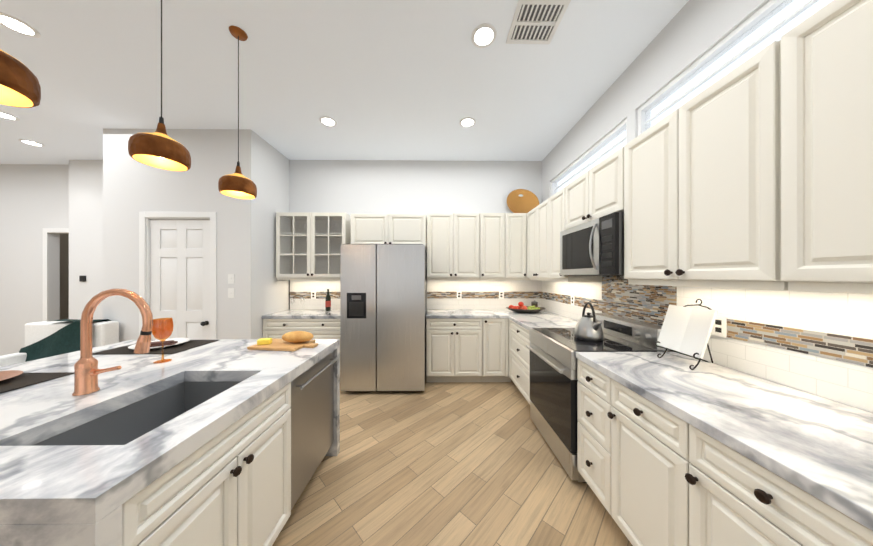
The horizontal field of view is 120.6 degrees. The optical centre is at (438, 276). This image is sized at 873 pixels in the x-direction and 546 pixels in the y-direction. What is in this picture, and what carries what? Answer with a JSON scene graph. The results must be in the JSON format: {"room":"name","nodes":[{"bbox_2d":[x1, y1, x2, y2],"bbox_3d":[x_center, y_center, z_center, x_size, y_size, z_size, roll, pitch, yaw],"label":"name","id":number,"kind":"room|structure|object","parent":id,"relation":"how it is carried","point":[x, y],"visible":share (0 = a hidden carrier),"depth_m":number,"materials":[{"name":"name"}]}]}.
{"room":"kitchen","nodes":[
{"label":"kitchen","id":0,"kind":"room"},
{"bbox_2d":[0,164,68,355],"bbox_3d":[-7.623,-0.184,4.071,4.000,3.250,0.120,0,0,-1],"label":"wall","id":1,"kind":"structure","parent":0,"point":[34,200],"depth_m":4.02,"materials":[{"name":"white paint"}]},
{"bbox_2d":[60,234,68,319],"bbox_3d":[-7.185,-0.184,5.216,0.100,3.250,2.160,0,0,-1],"label":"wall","id":2,"kind":"structure","parent":0,"point":[64,276],"depth_m":4.73,"materials":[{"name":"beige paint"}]},
{"bbox_2d":[103,129,257,341],"bbox_3d":[-3.213,-0.185,3.117,1.800,3.250,0.120,0,0,-1],"label":"wall","id":3,"kind":"structure","parent":0,"point":[132,188],"depth_m":3.06,"materials":[{"name":"white paint"}]},
{"bbox_2d":[150,220,209,339],"bbox_3d":[-3.194,0.362,3.073,0.757,2.132,0.098,0,0,-1],"label":"door","id":4,"kind":"structure","parent":3,"relation":"attached to","point":[180,273],"depth_m":3.09,"materials":[{"name":"white paint"}]},
{"bbox_2d":[228,274,233,283],"bbox_3d":[-2.552,0.030,3.057,0.076,0.120,0.012,0,0,-1],"label":"light switch","id":5,"kind":"object","parent":3,"relation":"attached to","point":[230,278],"visible":1,"depth_m":3.06,"materials":[{"name":"white plastic"}]},
{"bbox_2d":[228,288,233,297],"bbox_3d":[-2.552,0.205,3.057,0.076,0.120,0.012,0,0,-1],"label":"light switch","id":6,"kind":"object","parent":3,"relation":"attached to","point":[230,292],"visible":1,"depth_m":3.06,"materials":[{"name":"white plastic"}]},
{"bbox_2d":[258,135,288,338],"bbox_3d":[-2.377,-0.185,3.525,0.120,3.250,0.680,0,0,-1],"label":"wall","id":7,"kind":"structure","parent":0,"point":[273,198],"depth_m":3.41,"materials":[{"name":"white paint"}]},
{"bbox_2d":[69,160,541,319],"bbox_3d":[-2.002,-0.184,3.944,7.480,3.250,0.150,0,0,-1],"label":"wall","id":8,"kind":"structure","parent":0,"point":[349,187],"depth_m":3.88,"materials":[{"name":"white paint"}]},
{"bbox_2d":[79,276,85,280],"bbox_3d":[-5.511,0.035,3.853,0.080,0.090,0.020,0,0,-1],"label":"thermostat","id":9,"kind":"object","parent":8,"relation":"attached to","point":[82,278],"visible":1,"depth_m":3.84,"materials":[{"name":"black plastic"}]},
{"bbox_2d":[43,212,216,338],"bbox_3d":[-5.961,0.325,3.520,7.312,2.230,1.016,0,0,-1],"label":"door frame","id":10,"kind":"structure","parent":8,"relation":"attached to","point":[145,218],"depth_m":3.04,"materials":[{"name":"white paint"}]},
{"bbox_2d":[276,212,528,279],"bbox_3d":[-0.327,-0.419,3.608,3.888,0.949,0.548,0,0,-1],"label":"upper cabinet","id":11,"kind":"object","parent":8,"relation":"attached to","point":[475,246],"visible":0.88,"depth_m":3.50,"materials":[{"name":"white paint"}]},
{"bbox_2d":[507,189,538,212],"bbox_3d":[1.290,-1.132,3.817,0.500,0.470,0.187,0,0,-1],"label":"copper bowl","id":12,"kind":"object","parent":11,"relation":"on","point":[527,201],"visible":0.83,"depth_m":3.87,"materials":[{"name":"orange"}]},
{"bbox_2d":[289,280,540,309],"bbox_3d":[-0.355,0.263,3.878,3.928,0.505,0.014,0,0,-1],"label":"wall tile","id":13,"kind":"structure","parent":8,"relation":"attached to","point":[476,294],"depth_m":3.88,"materials":[{"name":"tile"}]},
{"bbox_2d":[311,291,315,298],"bbox_3d":[-1.941,0.290,3.853,0.076,0.120,0.006,0,0,-1],"label":"electrical outlet","id":14,"kind":"object","parent":13,"relation":"attached to","point":[313,294],"visible":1,"depth_m":3.85,"materials":[{"name":"white plastic"}]},
{"bbox_2d":[457,291,461,298],"bbox_3d":[0.319,0.290,3.877,0.076,0.120,0.006,0,0,-1],"label":"electrical outlet","id":15,"kind":"object","parent":13,"relation":"attached to","point":[459,294],"visible":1,"depth_m":3.88,"materials":[{"name":"white plastic"}]},
{"bbox_2d":[499,291,503,298],"bbox_3d":[0.979,0.290,3.884,0.076,0.120,0.006,0,0,-1],"label":"electrical outlet","id":16,"kind":"object","parent":13,"relation":"attached to","point":[501,294],"visible":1,"depth_m":3.88,"materials":[{"name":"white plastic"}]},
{"bbox_2d":[0,0,688,164],"bbox_3d":[-3.905,-1.860,1.390,11.620,0.100,10.320,0,0,-1],"label":"ceiling","id":17,"kind":"structure","parent":0,"point":[397,79],"depth_m":2.21,"materials":[{"name":"white paint"}]},
{"bbox_2d":[0,111,19,120],"bbox_3d":[-4.880,-1.806,2.790,0.190,0.008,0.190,0,0,-1],"label":"recessed light","id":18,"kind":"object","parent":17,"relation":"in","point":[7,116],"visible":1,"depth_m":2.81,"materials":[{"name":"white paint"}]},
{"bbox_2d":[0,12,40,37],"bbox_3d":[-3.039,-1.806,1.789,0.190,0.008,0.190,0,0,-1],"label":"recessed light","id":19,"kind":"object","parent":17,"relation":"in","point":[15,24],"visible":1,"depth_m":1.79,"materials":[{"name":"white paint"}]},
{"bbox_2d":[0,49,40,107],"bbox_3d":[-1.479,-1.208,0.793,0.225,1.204,0.225,0,0,-1],"label":"pendant light","id":20,"kind":"object","parent":17,"relation":"hanging from","point":[20,85],"visible":1,"depth_m":0.83,"materials":[{"name":"brown wood"}]},
{"bbox_2d":[18,139,44,146],"bbox_3d":[-5.516,-1.805,3.373,0.190,0.008,0.190,0,0,-1],"label":"recessed light","id":21,"kind":"object","parent":17,"relation":"in","point":[29,142],"visible":0.98,"depth_m":3.36,"materials":[{"name":"white paint"}]},
{"bbox_2d":[128,0,190,170],"bbox_3d":[-1.484,-1.207,1.333,0.225,1.204,0.225,0,0,-1],"label":"pendant light","id":22,"kind":"object","parent":17,"relation":"hanging from","point":[159,147],"visible":1,"depth_m":1.30,"materials":[{"name":"brown wood"}]},
{"bbox_2d":[218,25,256,198],"bbox_3d":[-1.490,-1.207,1.851,0.225,1.204,0.225,0,0,-1],"label":"pendant light","id":23,"kind":"object","parent":17,"relation":"hanging from","point":[236,184],"visible":1,"depth_m":1.83,"materials":[{"name":"brown wood"}]},
{"bbox_2d":[319,116,336,126],"bbox_3d":[-1.291,-1.806,2.907,0.190,0.008,0.190,0,0,-1],"label":"recessed light","id":24,"kind":"object","parent":17,"relation":"in","point":[327,121],"visible":1,"depth_m":2.90,"materials":[{"name":"white paint"}]},
{"bbox_2d":[459,117,475,127],"bbox_3d":[0.339,-1.806,2.924,0.190,0.008,0.190,0,0,-1],"label":"recessed light","id":25,"kind":"object","parent":17,"relation":"in","point":[466,122],"visible":1,"depth_m":2.92,"materials":[{"name":"white paint"}]},
{"bbox_2d":[471,23,496,47],"bbox_3d":[0.340,-1.806,1.874,0.190,0.008,0.190,0,0,-1],"label":"recessed light","id":26,"kind":"object","parent":17,"relation":"in","point":[484,35],"visible":1,"depth_m":1.87,"materials":[{"name":"white paint"}]},
{"bbox_2d":[506,0,570,43],"bbox_3d":[0.691,-1.804,1.772,0.340,0.012,0.310,0,0,-1],"label":"ceiling vent","id":27,"kind":"object","parent":17,"relation":"in","point":[536,21],"visible":1,"depth_m":1.76,"materials":[{"name":"white metal"}]},
{"bbox_2d":[272,379,632,545],"bbox_3d":[-3.846,1.465,1.450,11.500,0.050,10.200,0,0,-1],"label":"floor","id":28,"kind":"structure","parent":0,"point":[456,464],"depth_m":1.74,"materials":[{"name":"brown wood"}]},
{"bbox_2d":[0,319,118,366],"bbox_3d":[-4.309,0.976,2.709,0.900,0.929,0.668,0,0,-1],"label":"armchair","id":29,"kind":"object","parent":28,"relation":"on","point":[44,339],"visible":0.35,"depth_m":2.83,"materials":[{"name":"fabric"}]},
{"bbox_2d":[0,339,339,545],"bbox_3d":[-1.633,0.977,1.301,1.703,0.925,1.464,0,0,-1],"label":"kitchen island","id":30,"kind":"object","parent":28,"relation":"on","point":[190,447],"visible":1,"depth_m":0.95,"materials":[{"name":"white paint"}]},
{"bbox_2d":[0,372,73,392],"bbox_3d":[-2.192,0.512,1.137,0.540,0.004,0.360,0,0,-1],"label":"placemat","id":31,"kind":"object","parent":30,"relation":"on","point":[23,380],"visible":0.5,"depth_m":1.23,"materials":[{"name":"black fabric"}]},
{"bbox_2d":[0,370,22,380],"bbox_3d":[-2.192,0.498,1.137,0.304,0.022,0.304,0,0,-1],"label":"dinner plate","id":32,"kind":"object","parent":31,"relation":"on","point":[7,375],"visible":1,"depth_m":1.25,"materials":[{"name":"pink ceramic"}]},
{"bbox_2d":[72,288,152,395],"bbox_3d":[-1.438,0.284,1.105,0.321,0.460,0.072,0,0,-1],"label":"faucet","id":33,"kind":"object","parent":30,"relation":"on","point":[87,371],"visible":1,"depth_m":1.09,"materials":[{"name":"orange metal"}]},
{"bbox_2d":[92,340,218,353],"bbox_3d":[-2.030,0.512,1.819,0.540,0.004,0.360,0,0,-1],"label":"placemat","id":34,"kind":"object","parent":30,"relation":"on","point":[189,344],"visible":0.64,"depth_m":1.73,"materials":[{"name":"black fabric"}]},
{"bbox_2d":[128,338,189,348],"bbox_3d":[-2.030,0.495,1.819,0.304,0.029,0.304,0,0,-1],"label":"dinner plate","id":35,"kind":"object","parent":34,"relation":"on","point":[157,344],"visible":0.69,"depth_m":1.81,"materials":[{"name":"white ceramic"}]},
{"bbox_2d":[152,318,172,362],"bbox_3d":[-1.666,0.385,1.502,0.090,0.257,0.090,0,0,-1],"label":"wine glass","id":36,"kind":"object","parent":30,"relation":"on","point":[165,327],"visible":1,"depth_m":1.50,"materials":[{"name":"orange glass"}]},
{"bbox_2d":[247,338,317,350],"bbox_3d":[-1.110,0.504,1.834,0.440,0.020,0.240,0,0,7],"label":"cutting board","id":37,"kind":"object","parent":30,"relation":"on","point":[278,345],"visible":0.94,"depth_m":1.77,"materials":[{"name":"brown wood"}]},
{"bbox_2d":[257,338,271,344],"bbox_3d":[-1.270,0.475,1.817,0.080,0.036,0.056,0,0,-16],"label":"butter block","id":38,"kind":"object","parent":37,"relation":"on","point":[262,341],"visible":1,"depth_m":1.79,"materials":[{"name":"yellow food"}]},
{"bbox_2d":[282,331,313,342],"bbox_3d":[-1.050,0.451,1.854,0.230,0.084,0.110,0,0,-1],"label":"bread loaf","id":39,"kind":"object","parent":37,"relation":"on","point":[298,336],"visible":1,"depth_m":1.82,"materials":[{"name":"food"}]},
{"bbox_2d":[290,351,338,509],"bbox_3d":[-1.123,1.009,1.682,0.691,0.862,0.602,0,0,-1],"label":"dishwasher","id":40,"kind":"object","parent":30,"relation":"in","point":[312,414],"visible":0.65,"depth_m":1.62,"materials":[{"name":"silver metal"}]},
{"bbox_2d":[262,310,339,338],"bbox_3d":[-1.760,0.978,3.547,1.105,0.925,0.638,0,0,-1],"label":"base cabinet","id":41,"kind":"object","parent":28,"relation":"on","point":[320,324],"visible":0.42,"depth_m":3.27,"materials":[{"name":"white paint"}]},
{"bbox_2d":[325,289,330,310],"bbox_3d":[-1.649,0.352,3.713,0.078,0.325,0.078,0,0,-1],"label":"wine bottle","id":42,"kind":"object","parent":41,"relation":"on","point":[328,302],"visible":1,"depth_m":3.69,"materials":[{"name":"black glass"}]},
{"bbox_2d":[340,244,426,391],"bbox_3d":[-0.684,0.523,3.439,1.016,1.835,0.866,0,0,-1],"label":"fridge","id":43,"kind":"object","parent":28,"relation":"on","point":[383,299],"visible":1,"depth_m":3.01,"materials":[{"name":"silver metal"}]},
{"bbox_2d":[426,333,485,381],"bbox_3d":[0.206,0.998,3.584,0.748,0.884,0.605,0,0,-1],"label":"base cabinet","id":44,"kind":"object","parent":28,"relation":"on","point":[475,345],"depth_m":3.29,"materials":[{"name":"white paint"}]},
{"bbox_2d":[426,309,577,332],"bbox_3d":[0.723,0.536,3.177,1.783,0.040,1.416,0,0,-1],"label":"countertop","id":45,"kind":"structure","parent":44,"relation":"on","point":[437,320],"depth_m":3.28,"materials":[{"name":"white stone"}]},
{"bbox_2d":[506,302,544,312],"bbox_3d":[1.243,0.439,3.563,0.552,0.151,0.408,0,0,-1],"label":"fruit bowl","id":46,"kind":"object","parent":45,"relation":"on","point":[521,308],"visible":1,"depth_m":3.50,"materials":[{"name":"grey"}]},
{"bbox_2d":[531,300,537,306],"bbox_3d":[1.450,0.440,3.765,0.092,0.150,0.092,0,0,-1],"label":"candle jar","id":47,"kind":"object","parent":45,"relation":"on","point":[534,303],"visible":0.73,"depth_m":3.73,"materials":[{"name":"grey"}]},
{"bbox_2d":[486,333,505,381],"bbox_3d":[0.749,0.998,3.589,0.338,0.884,0.605,0,0,-1],"label":"base cabinet","id":48,"kind":"object","parent":28,"relation":"on","point":[495,342],"depth_m":3.29,"materials":[{"name":"white paint"}]},
{"bbox_2d":[506,333,509,381],"bbox_3d":[1.250,0.998,3.575,0.735,0.884,0.645,0,0,-1],"label":"base cabinet","id":49,"kind":"object","parent":28,"relation":"on","point":[507,334],"depth_m":3.29,"materials":[{"name":"white paint"}]},
{"bbox_2d":[510,333,529,403],"bbox_3d":[1.277,0.998,2.893,0.695,0.884,0.839,0,0,-1],"label":"base cabinet","id":50,"kind":"object","parent":28,"relation":"on","point":[519,353],"depth_m":2.83,"materials":[{"name":"white paint"}]},
{"bbox_2d":[576,356,603,505],"bbox_3d":[1.291,0.997,1.536,0.695,0.884,0.326,0,0,-1],"label":"base cabinet","id":51,"kind":"object","parent":28,"relation":"on","point":[590,384],"depth_m":1.54,"materials":[{"name":"white paint"}]},
{"bbox_2d":[526,313,671,482],"bbox_3d":[1.235,0.903,2.086,0.774,1.075,0.762,0,0,-1],"label":"range","id":52,"kind":"object","parent":28,"relation":"on","point":[553,387],"visible":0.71,"depth_m":1.92,"materials":[{"name":"silver metal"}]},
{"bbox_2d":[574,302,603,341],"bbox_3d":[1.219,0.359,2.002,0.204,0.299,0.245,0,0,-1],"label":"kettle","id":53,"kind":"object","parent":52,"relation":"on","point":[588,327],"visible":1,"depth_m":1.96,"materials":[{"name":"silver metal"}]},
{"bbox_2d":[604,372,679,545],"bbox_3d":[1.295,0.997,1.163,0.695,0.884,0.420,0,0,-1],"label":"base cabinet","id":54,"kind":"object","parent":28,"relation":"on","point":[673,449],"depth_m":1.16,"materials":[{"name":"white paint"}]},
{"bbox_2d":[680,416,872,545],"bbox_3d":[1.299,0.997,0.718,0.695,0.884,0.470,0,0,-1],"label":"base cabinet","id":55,"kind":"object","parent":28,"relation":"on","point":[728,498],"depth_m":0.78,"materials":[{"name":"white paint"}]},
{"bbox_2d":[576,352,872,527],"bbox_3d":[1.292,0.535,0.601,0.698,0.040,2.196,0,0,-1],"label":"countertop","id":56,"kind":"structure","parent":55,"relation":"on","point":[824,445],"depth_m":0.91,"materials":[{"name":"white stone"}]},
{"bbox_2d":[655,299,717,369],"bbox_3d":[1.496,0.324,1.465,0.243,0.381,0.270,0,0,-1],"label":"book stand","id":57,"kind":"object","parent":56,"relation":"on","point":[686,330],"visible":1,"depth_m":1.46,"materials":[{"name":"white paper"}]},
{"bbox_2d":[542,0,872,412],"bbox_3d":[1.718,-0.185,0.158,0.120,3.250,7.740,0,0,-1],"label":"wall","id":58,"kind":"structure","parent":0,"point":[692,39],"depth_m":1.81,"materials":[{"name":"white paint"}]},
{"bbox_2d":[527,200,546,279],"bbox_3d":[1.434,-0.436,3.161,0.375,0.914,0.684,0,0,-1],"label":"upper cabinet","id":59,"kind":"object","parent":58,"relation":"attached to","point":[537,217],"depth_m":3.14,"materials":[{"name":"white paint"}]},
{"bbox_2d":[547,188,601,279],"bbox_3d":[1.440,-0.436,2.648,0.375,0.914,0.342,0,0,-1],"label":"upper cabinet","id":60,"kind":"object","parent":58,"relation":"attached to","point":[555,202],"depth_m":2.67,"materials":[{"name":"white paint"}]},
{"bbox_2d":[563,147,622,230],"bbox_3d":[1.445,-0.674,2.089,0.375,0.439,0.764,0,0,-1],"label":"upper cabinet","id":61,"kind":"object","parent":58,"relation":"attached to","point":[597,193],"depth_m":2.00,"materials":[{"name":"white paint"}]},
{"bbox_2d":[560,212,623,275],"bbox_3d":[1.388,-0.225,2.088,0.468,0.438,0.760,0,0,-1],"label":"microwave","id":62,"kind":"object","parent":61,"relation":"attached to","point":[594,247],"visible":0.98,"depth_m":1.91,"materials":[{"name":"silver metal"}]},
{"bbox_2d":[623,47,766,283],"bbox_3d":[1.453,-0.437,1.318,0.375,0.914,0.766,0,0,-1],"label":"upper cabinet","id":63,"kind":"object","parent":58,"relation":"attached to","point":[755,172],"depth_m":1.19,"materials":[{"name":"white paint"}]},
{"bbox_2d":[541,276,872,411],"bbox_3d":[1.636,0.460,1.651,0.012,0.960,4.490,0,0,-1],"label":"wall tiles","id":64,"kind":"structure","parent":58,"relation":"attached to","point":[819,343],"depth_m":1.21,"materials":[{"name":"tile"}]},
{"bbox_2d":[571,295,573,305],"bbox_3d":[1.612,0.290,2.996,0.006,0.120,0.076,0,0,-1],"label":"electrical outlet","id":65,"kind":"object","parent":64,"relation":"attached to","point":[572,299],"visible":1,"depth_m":2.99,"materials":[{"name":"white plastic"}]},
{"bbox_2d":[711,316,726,337],"bbox_3d":[1.628,0.290,1.446,0.006,0.120,0.076,0,0,-1],"label":"electrical outlet","id":66,"kind":"object","parent":64,"relation":"attached to","point":[719,328],"visible":0.94,"depth_m":1.44,"materials":[{"name":"white plastic"}]},
{"bbox_2d":[767,0,872,287],"bbox_3d":[1.461,-0.437,0.562,0.375,0.914,0.745,0,0,-1],"label":"upper cabinet","id":67,"kind":"object","parent":58,"relation":"attached to","point":[820,71],"depth_m":0.83,"materials":[{"name":"white paint"}]}
]}

